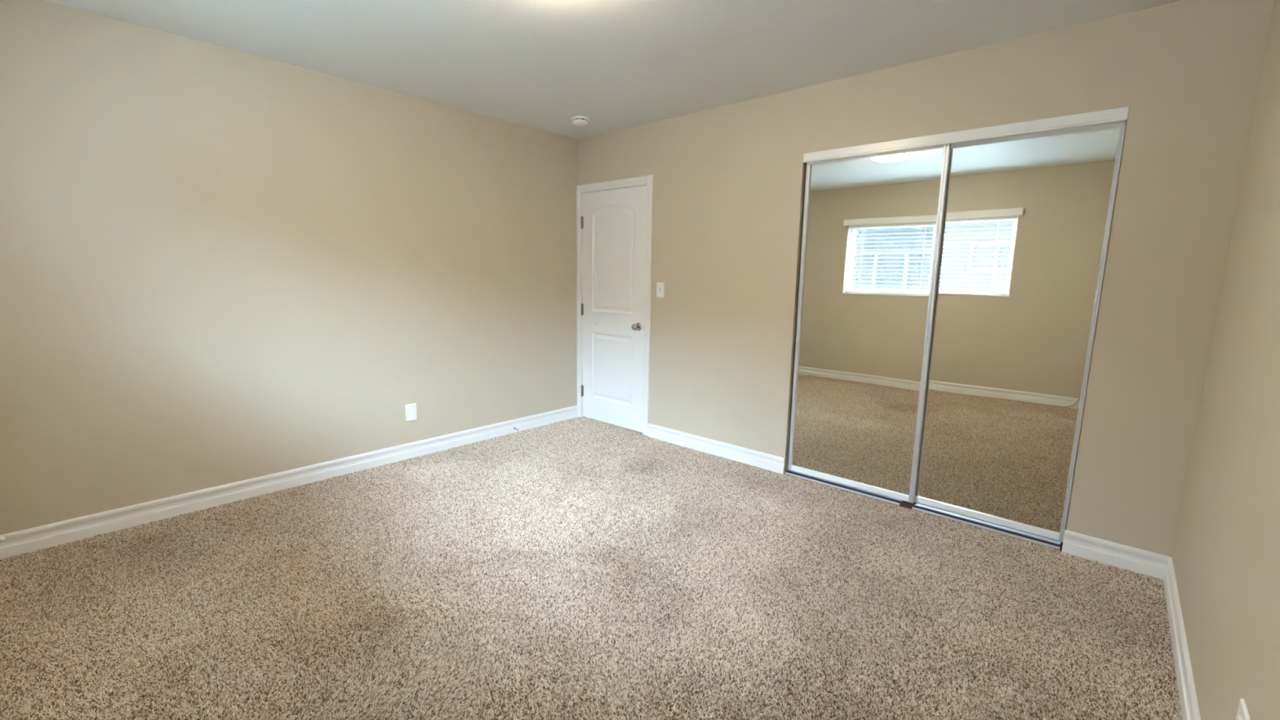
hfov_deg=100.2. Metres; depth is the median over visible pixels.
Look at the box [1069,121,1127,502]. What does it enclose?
wall
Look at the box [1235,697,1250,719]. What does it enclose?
wall outlet
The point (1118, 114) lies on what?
track
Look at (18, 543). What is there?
baseboard
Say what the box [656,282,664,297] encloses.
light switch
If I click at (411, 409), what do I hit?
wall outlet
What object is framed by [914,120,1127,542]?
mirror door
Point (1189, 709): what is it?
baseboard
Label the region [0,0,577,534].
wall
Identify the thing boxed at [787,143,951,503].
mirror door
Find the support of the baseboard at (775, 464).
attached to the wall at (729, 181)
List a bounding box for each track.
[785,470,1061,550]
[803,106,1128,163]
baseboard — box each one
[0,404,577,559]
[647,422,785,474]
[1062,529,1172,580]
[1163,557,1200,719]
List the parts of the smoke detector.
mounting plate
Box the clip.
[0,536,5,542]
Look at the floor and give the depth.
1.84 m
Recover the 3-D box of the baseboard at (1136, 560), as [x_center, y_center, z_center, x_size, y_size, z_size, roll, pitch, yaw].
[2.212,0.910,2.500,0.374,0.117,0.015,9,12,41]
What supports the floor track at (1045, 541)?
on the floor
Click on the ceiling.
(540, 64)
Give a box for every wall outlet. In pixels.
[404,403,417,422]
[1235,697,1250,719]
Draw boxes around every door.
[576,174,653,435]
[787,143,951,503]
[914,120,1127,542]
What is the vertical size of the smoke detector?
0.046 m
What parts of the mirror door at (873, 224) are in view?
rail, rail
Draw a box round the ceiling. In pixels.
[45,0,1182,139]
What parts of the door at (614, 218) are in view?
knob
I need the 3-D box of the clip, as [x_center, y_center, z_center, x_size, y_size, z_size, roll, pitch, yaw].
[-2.859,0.802,2.396,0.018,0.026,0.026,9,12,41]
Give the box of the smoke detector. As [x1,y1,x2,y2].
[571,115,589,126]
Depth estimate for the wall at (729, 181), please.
2.52 m
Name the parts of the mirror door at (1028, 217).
rail, rail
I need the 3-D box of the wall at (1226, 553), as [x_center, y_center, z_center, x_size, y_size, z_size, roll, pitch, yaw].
[1.459,-0.064,1.094,0.120,2.440,4.385,9,12,41]
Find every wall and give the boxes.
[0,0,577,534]
[577,0,1275,556]
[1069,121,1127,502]
[1172,0,1279,719]
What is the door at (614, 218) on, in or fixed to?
in the wall at (729, 181)
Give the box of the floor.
[0,416,1177,719]

